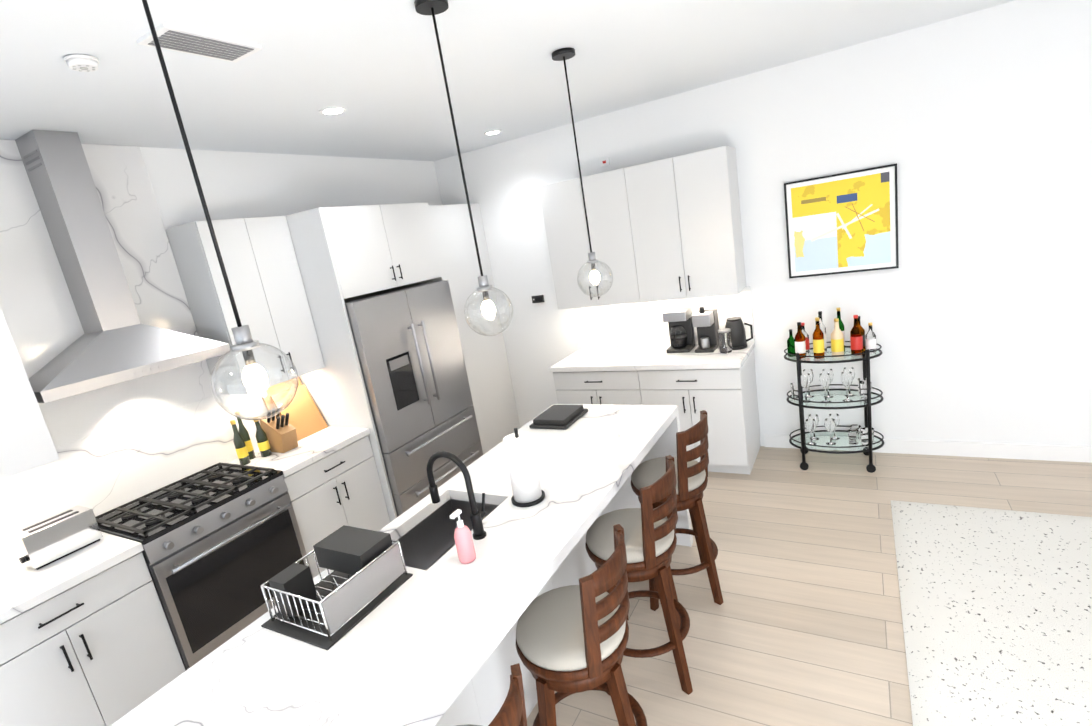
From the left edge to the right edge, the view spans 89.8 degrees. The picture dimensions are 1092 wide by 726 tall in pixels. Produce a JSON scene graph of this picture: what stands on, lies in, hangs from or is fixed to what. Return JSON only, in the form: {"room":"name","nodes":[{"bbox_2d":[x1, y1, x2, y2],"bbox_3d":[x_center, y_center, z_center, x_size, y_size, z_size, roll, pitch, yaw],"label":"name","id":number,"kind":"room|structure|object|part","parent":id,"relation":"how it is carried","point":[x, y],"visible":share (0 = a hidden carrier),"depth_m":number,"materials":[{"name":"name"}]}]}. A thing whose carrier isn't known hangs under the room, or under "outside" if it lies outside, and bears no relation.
{"room":"kitchen","nodes":[
{"label":"kitchen","id":0,"kind":"room"},
{"bbox_2d":[140,147,441,229],"bbox_3d":[-1.952,-0.021,4.024,0.120,2.900,4.570,-2,15,30],"label":"wall","id":1,"kind":"structure","parent":0,"point":[238,185],"depth_m":3.94,"materials":[{"name":"white paint"}]},
{"bbox_2d":[0,292,63,483],"bbox_3d":[-2.676,0.041,2.299,0.349,1.050,0.624,-2,15,30],"label":"upper cabinet","id":2,"kind":"object","parent":1,"relation":"attached to","point":[29,443],"depth_m":2.48,"materials":[{"name":"white wood"}]},
{"bbox_2d":[15,130,230,402],"bbox_3d":[-2.348,-0.534,2.856,0.343,1.256,0.905,-2,15,30],"label":"range hood","id":3,"kind":"object","parent":1,"relation":"attached to","point":[117,341],"visible":0.98,"depth_m":2.80,"materials":[{"name":"silver metal"}]},
{"bbox_2d":[0,392,267,563],"bbox_3d":[-2.334,0.555,3.189,0.020,0.450,2.177,-2,15,30],"label":"backsplash","id":4,"kind":"structure","parent":1,"relation":"attached to","point":[105,471],"depth_m":3.11,"materials":[{"name":"white stone"}]},
{"bbox_2d":[160,215,327,395],"bbox_3d":[-1.935,-0.388,3.597,0.349,1.050,0.595,-2,15,30],"label":"upper cabinet","id":5,"kind":"object","parent":1,"relation":"attached to","point":[261,260],"depth_m":3.44,"materials":[{"name":"white wood"}]},
{"bbox_2d":[288,203,447,303],"bbox_3d":[-1.430,-0.841,4.164,0.676,0.595,1.038,-2,15,30],"label":"upper cabinet","id":6,"kind":"object","parent":1,"relation":"attached to","point":[346,252],"depth_m":3.79,"materials":[{"name":"white wood"}]},
{"bbox_2d":[371,576,442,635],"bbox_3d":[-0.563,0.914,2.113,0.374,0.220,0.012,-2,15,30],"label":"countertop","id":7,"kind":"structure","parent":0,"relation":"attached to","point":[412,604],"depth_m":1.80,"materials":[{"name":"white stone"}]},
{"bbox_2d":[393,496,455,575],"bbox_3d":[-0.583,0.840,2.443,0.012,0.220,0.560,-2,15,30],"label":"sink","id":8,"kind":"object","parent":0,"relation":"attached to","point":[427,539],"depth_m":2.51,"materials":[{"name":"black metal"}]},
{"bbox_2d":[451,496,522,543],"bbox_3d":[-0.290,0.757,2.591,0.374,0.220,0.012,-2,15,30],"label":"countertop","id":9,"kind":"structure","parent":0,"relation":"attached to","point":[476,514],"depth_m":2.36,"materials":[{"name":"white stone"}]},
{"bbox_2d":[0,0,1014,160],"bbox_3d":[1.299,-1.575,1.734,8.120,0.080,4.700,-2,15,30],"label":"ceiling","id":10,"kind":"structure","parent":0,"point":[373,68],"depth_m":2.67,"materials":[{"name":"white paint"}]},
{"bbox_2d":[63,54,98,71],"bbox_3d":[-1.669,-1.077,1.975,0.100,0.032,0.100,-2,15,30],"label":"smoke detector","id":11,"kind":"object","parent":10,"relation":"attached to","point":[81,63],"visible":0.96,"depth_m":1.95,"materials":[{"name":"white plastic"}]},
{"bbox_2d":[136,23,262,62],"bbox_3d":[-1.258,-1.166,2.010,0.180,0.014,0.360,-2,15,30],"label":"ceiling vent","id":12,"kind":"object","parent":10,"relation":"in","point":[185,40],"visible":0.92,"depth_m":1.98,"materials":[{"name":"white metal"}]},
{"bbox_2d":[142,0,297,419],"bbox_3d":[-0.829,-0.441,1.298,0.200,1.217,0.200,-2,15,30],"label":"pendant light","id":13,"kind":"object","parent":10,"relation":"hanging from","point":[254,376],"visible":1,"depth_m":1.37,"materials":[{"name":"clear glass"}]},
{"bbox_2d":[319,107,345,114],"bbox_3d":[-1.217,-1.439,3.131,0.149,0.008,0.149,-4,14,21],"label":"recessed light","id":14,"kind":"object","parent":10,"relation":"in","point":[331,110],"depth_m":3.12,"materials":[{"name":"white paint"}]},
{"bbox_2d":[414,0,512,335],"bbox_3d":[-0.316,-0.708,2.115,0.200,1.237,0.200,-2,15,30],"label":"pendant light","id":15,"kind":"object","parent":10,"relation":"hanging from","point":[433,8],"visible":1,"depth_m":2.16,"materials":[{"name":"clear glass"}]},
{"bbox_2d":[484,130,501,134],"bbox_3d":[-0.436,-1.890,4.500,0.149,0.008,0.149,-4,14,21],"label":"recessed light","id":16,"kind":"object","parent":10,"relation":"in","point":[492,132],"depth_m":4.48,"materials":[{"name":"white paint"}]},
{"bbox_2d":[552,48,612,296],"bbox_3d":[0.187,-0.972,2.915,0.200,1.252,0.200,-2,15,30],"label":"pendant light","id":17,"kind":"object","parent":10,"relation":"hanging from","point":[563,54],"visible":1,"depth_m":2.96,"materials":[{"name":"clear glass"}]},
{"bbox_2d":[434,0,1091,445],"bbox_3d":[2.611,-0.736,3.830,8.000,2.900,0.150,-2,15,30],"label":"wall","id":18,"kind":"structure","parent":0,"point":[974,308],"depth_m":3.76,"materials":[{"name":"white paint"}]},
{"bbox_2d":[531,294,544,303],"bbox_3d":[-0.078,-0.617,5.299,0.140,0.080,0.023,-2,15,30],"label":"light switch","id":19,"kind":"object","parent":18,"relation":"attached to","point":[538,298],"visible":0.98,"depth_m":5.29,"materials":[{"name":"black plastic"}]},
{"bbox_2d":[539,168,638,309],"bbox_3d":[0.434,-1.034,4.673,0.765,1.050,0.349,-2,15,30],"label":"upper cabinet","id":20,"kind":"object","parent":18,"relation":"attached to","point":[562,204],"depth_m":4.51,"materials":[{"name":"white wood"}]},
{"bbox_2d":[575,286,754,349],"bbox_3d":[0.971,-0.369,4.782,1.574,0.450,0.020,-2,15,30],"label":"backsplash","id":21,"kind":"structure","parent":18,"relation":"attached to","point":[606,326],"depth_m":4.86,"materials":[{"name":"white stone"}]},
{"bbox_2d":[623,146,746,305],"bbox_3d":[1.095,-1.054,4.289,0.765,1.050,0.349,-2,15,30],"label":"upper cabinet","id":22,"kind":"object","parent":18,"relation":"attached to","point":[665,234],"depth_m":4.13,"materials":[{"name":"white wood"}]},
{"bbox_2d":[784,163,898,278],"bbox_3d":[2.104,-0.992,3.927,0.700,0.700,0.028,-2,15,30],"label":"picture frame","id":23,"kind":"object","parent":18,"relation":"attached to","point":[842,223],"visible":0.96,"depth_m":3.91,"materials":[{"name":"yellow paper"}]},
{"bbox_2d":[764,434,1091,462],"bbox_3d":[4.005,0.591,3.374,5.000,0.110,0.013,-2,15,30],"label":"baseboard","id":24,"kind":"structure","parent":18,"relation":"attached to","point":[1016,451],"depth_m":3.89,"materials":[{"name":"white paint"}]},
{"bbox_2d":[527,446,1091,725],"bbox_3d":[-1.883,1.976,2.026,14.100,0.060,9.200,-2,15,30],"label":"floor","id":25,"kind":"structure","parent":0,"point":[801,624],"depth_m":2.91,"materials":[{"name":"brown wood"}]},
{"bbox_2d":[0,552,185,725],"bbox_3d":[-2.306,1.426,2.594,0.619,0.875,0.707,-2,15,30],"label":"base cabinet","id":26,"kind":"object","parent":25,"relation":"on","point":[86,636],"depth_m":2.45,"materials":[{"name":"white wood"}]},
{"bbox_2d":[0,532,143,623],"bbox_3d":[-2.374,0.983,2.480,0.640,0.040,0.719,-2,15,30],"label":"countertop","id":27,"kind":"structure","parent":26,"relation":"on","point":[22,587],"depth_m":2.46,"materials":[{"name":"white stone"}]},
{"bbox_2d":[9,505,102,569],"bbox_3d":[-2.341,0.831,2.631,0.160,0.172,0.305,-2,15,30],"label":"toaster","id":28,"kind":"object","parent":27,"relation":"on","point":[48,540],"visible":1,"depth_m":2.57,"materials":[{"name":"silver metal"}]},
{"bbox_2d":[96,462,312,669],"bbox_3d":[-1.909,1.185,3.172,0.695,0.952,0.761,-2,15,30],"label":"range","id":29,"kind":"object","parent":25,"relation":"on","point":[221,543],"visible":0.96,"depth_m":2.95,"materials":[{"name":"silver metal"}]},
{"bbox_2d":[283,436,391,577],"bbox_3d":[-1.607,1.022,3.820,0.619,0.875,0.687,-2,15,30],"label":"base cabinet","id":30,"kind":"object","parent":25,"relation":"on","point":[346,487],"depth_m":3.62,"materials":[{"name":"white wood"}]},
{"bbox_2d":[228,424,371,475],"bbox_3d":[-1.672,0.577,3.710,0.640,0.040,0.687,-2,15,30],"label":"countertop","id":31,"kind":"structure","parent":30,"relation":"on","point":[314,447],"depth_m":3.59,"materials":[{"name":"white stone"}]},
{"bbox_2d":[230,411,255,464],"bbox_3d":[-1.957,0.479,3.520,0.061,0.325,0.145,-11,13,-5],"label":"oil bottle","id":32,"kind":"object","parent":31,"relation":"on","point":[243,447],"depth_m":3.49,"materials":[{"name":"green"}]},
{"bbox_2d":[254,417,271,456],"bbox_3d":[-1.859,0.480,3.579,0.065,0.265,0.065,-5,14,19],"label":"oil bottle","id":33,"kind":"object","parent":31,"relation":"on","point":[261,437],"depth_m":3.56,"materials":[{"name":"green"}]},
{"bbox_2d":[259,409,297,452],"bbox_3d":[-1.789,0.438,3.651,0.230,0.290,0.110,-2,15,30],"label":"knife block","id":34,"kind":"object","parent":31,"relation":"on","point":[280,432],"visible":0.71,"depth_m":3.61,"materials":[{"name":"brown wood"}]},
{"bbox_2d":[260,377,327,440],"bbox_3d":[-1.792,0.323,3.902,0.206,0.400,0.310,-2,15,30],"label":"cutting boards","id":35,"kind":"object","parent":31,"relation":"on","point":[306,418],"visible":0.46,"depth_m":3.91,"materials":[{"name":"brown wood"}]},
{"bbox_2d":[344,280,482,516],"bbox_3d":[-1.171,0.329,4.391,0.775,1.790,1.015,-2,15,30],"label":"fridge","id":36,"kind":"object","parent":25,"relation":"on","point":[407,342],"visible":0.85,"depth_m":4.08,"materials":[{"name":"silver metal"}]},
{"bbox_2d":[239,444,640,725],"bbox_3d":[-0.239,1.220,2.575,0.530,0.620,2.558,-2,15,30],"label":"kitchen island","id":37,"kind":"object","parent":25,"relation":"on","point":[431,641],"depth_m":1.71,"materials":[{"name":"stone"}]},
{"bbox_2d":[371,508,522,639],"bbox_3d":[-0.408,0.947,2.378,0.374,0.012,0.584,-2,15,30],"label":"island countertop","id":38,"kind":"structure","parent":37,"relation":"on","point":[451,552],"depth_m":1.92,"materials":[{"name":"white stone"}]},
{"bbox_2d":[261,525,412,649],"bbox_3d":[-0.727,0.737,1.880,0.330,0.175,0.380,-2,15,30],"label":"dish rack","id":39,"kind":"object","parent":38,"relation":"on","point":[365,577],"visible":1,"depth_m":1.83,"materials":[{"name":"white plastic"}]},
{"bbox_2d":[450,509,475,563],"bbox_3d":[-0.304,0.628,1.996,0.063,0.197,0.067,-2,15,30],"label":"soap bottle","id":40,"kind":"object","parent":38,"relation":"on","point":[464,543],"visible":1,"depth_m":1.98,"materials":[{"name":"pink plastic"}]},
{"bbox_2d":[503,428,544,506],"bbox_3d":[-0.103,0.438,2.371,0.150,0.330,0.150,-2,15,30],"label":"paper towel","id":41,"kind":"object","parent":38,"relation":"on","point":[522,468],"visible":0.98,"depth_m":2.33,"materials":[{"name":"white paper"}]},
{"bbox_2d":[529,405,587,429],"bbox_3d":[0.079,0.323,3.349,0.250,0.050,0.310,-2,15,30],"label":"tray","id":42,"kind":"object","parent":37,"relation":"on","point":[563,417],"visible":1,"depth_m":3.28,"materials":[{"name":"black plastic"}]},
{"bbox_2d":[428,203,519,454],"bbox_3d":[-0.897,-0.243,5.280,0.447,2.420,1.040,-2,15,30],"label":"panel","id":43,"kind":"object","parent":25,"relation":"on","point":[485,357],"depth_m":5.26,"materials":[{"name":"white wood"}]},
{"bbox_2d":[457,663,526,725],"bbox_3d":[-0.217,1.278,1.444,0.507,1.011,0.507,-2,15,30],"label":"stool","id":44,"kind":"object","parent":25,"relation":"on","point":[512,711],"visible":1,"depth_m":1.29,"materials":[{"name":"brown wood"}]},
{"bbox_2d":[515,524,646,725],"bbox_3d":[0.114,1.096,1.985,0.510,1.011,0.510,-2,15,30],"label":"stool","id":45,"kind":"object","parent":25,"relation":"on","point":[571,639],"visible":1,"depth_m":1.82,"materials":[{"name":"brown wood"}]},
{"bbox_3d":[0.078,0.802,1.909,0.436,0.401,0.407,-2,15,28],"label":"seat","id":46,"kind":"part","parent":45,"relation":"part of","materials":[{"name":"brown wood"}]},
{"bbox_2d":[553,370,638,404],"bbox_3d":[0.607,0.404,4.886,0.775,0.875,0.619,-2,15,30],"label":"base cabinet","id":47,"kind":"object","parent":25,"relation":"on","point":[602,387],"depth_m":4.54,"materials":[{"name":"white wood"}]},
{"bbox_2d":[585,455,692,695],"bbox_3d":[0.400,0.931,2.486,0.481,1.011,0.481,-2,15,30],"label":"stool","id":48,"kind":"object","parent":25,"relation":"on","point":[650,538],"visible":0.83,"depth_m":2.34,"materials":[{"name":"brown wood"}]},
{"bbox_3d":[0.364,0.637,2.410,0.436,0.401,0.407,-1,15,32],"label":"seat","id":49,"kind":"part","parent":48,"relation":"part of","materials":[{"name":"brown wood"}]},
{"bbox_2d":[631,410,722,610],"bbox_3d":[0.681,0.768,2.979,0.496,1.011,0.496,-2,15,30],"label":"stool","id":50,"kind":"object","parent":25,"relation":"on","point":[691,478],"visible":0.67,"depth_m":2.84,"materials":[{"name":"brown wood"}]},
{"bbox_3d":[0.644,0.475,2.901,0.436,0.401,0.407,1,17,38],"label":"seat","id":51,"kind":"part","parent":50,"relation":"part of","materials":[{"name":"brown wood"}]},
{"bbox_2d":[635,350,760,474],"bbox_3d":[1.277,0.384,4.497,0.775,0.875,0.619,-2,15,30],"label":"base cabinet","id":52,"kind":"object","parent":25,"relation":"on","point":[729,399],"depth_m":4.18,"materials":[{"name":"white wood"}]},
{"bbox_2d":[549,342,754,373],"bbox_3d":[0.863,-0.048,4.579,1.574,0.040,0.640,-2,15,30],"label":"countertop","id":53,"kind":"structure","parent":52,"relation":"on","point":[615,357],"depth_m":4.44,"materials":[{"name":"white stone"}]},
{"bbox_2d":[662,307,694,352],"bbox_3d":[1.087,-0.268,4.509,0.190,0.340,0.242,-2,15,30],"label":"coffee maker","id":54,"kind":"object","parent":53,"relation":"on","point":[681,329],"visible":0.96,"depth_m":4.47,"materials":[{"name":"black plastic"}]},
{"bbox_2d":[692,306,718,352],"bbox_3d":[1.286,-0.289,4.413,0.150,0.360,0.260,-2,15,30],"label":"espresso machine","id":55,"kind":"object","parent":53,"relation":"on","point":[705,323],"visible":0.94,"depth_m":4.36,"materials":[{"name":"black plastic"}]},
{"bbox_2d":[718,328,731,353],"bbox_3d":[1.385,-0.171,4.240,0.094,0.180,0.094,-2,15,30],"label":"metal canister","id":56,"kind":"object","parent":53,"relation":"on","point":[725,341],"visible":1,"depth_m":4.21,"materials":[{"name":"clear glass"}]},
{"bbox_2d":[725,317,752,349],"bbox_3d":[1.512,-0.238,4.313,0.218,0.235,0.170,-2,15,30],"label":"kettle","id":57,"kind":"object","parent":53,"relation":"on","point":[735,325],"visible":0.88,"depth_m":4.26,"materials":[{"name":"black plastic"}]},
{"bbox_2d":[784,308,884,472],"bbox_3d":[2.117,0.191,4.047,0.638,1.178,0.428,-3,15,26],"label":"bar cart","id":58,"kind":"object","parent":25,"relation":"on","point":[854,438],"visible":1,"depth_m":3.99,"materials":[{"name":"black metal"}]},
{"bbox_2d":[891,500,1091,725],"bbox_3d":[2.797,1.159,1.990,2.530,0.028,2.250,-2,15,30],"label":"rug","id":59,"kind":"object","parent":25,"relation":"on","point":[996,607],"visible":1,"depth_m":2.51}
]}

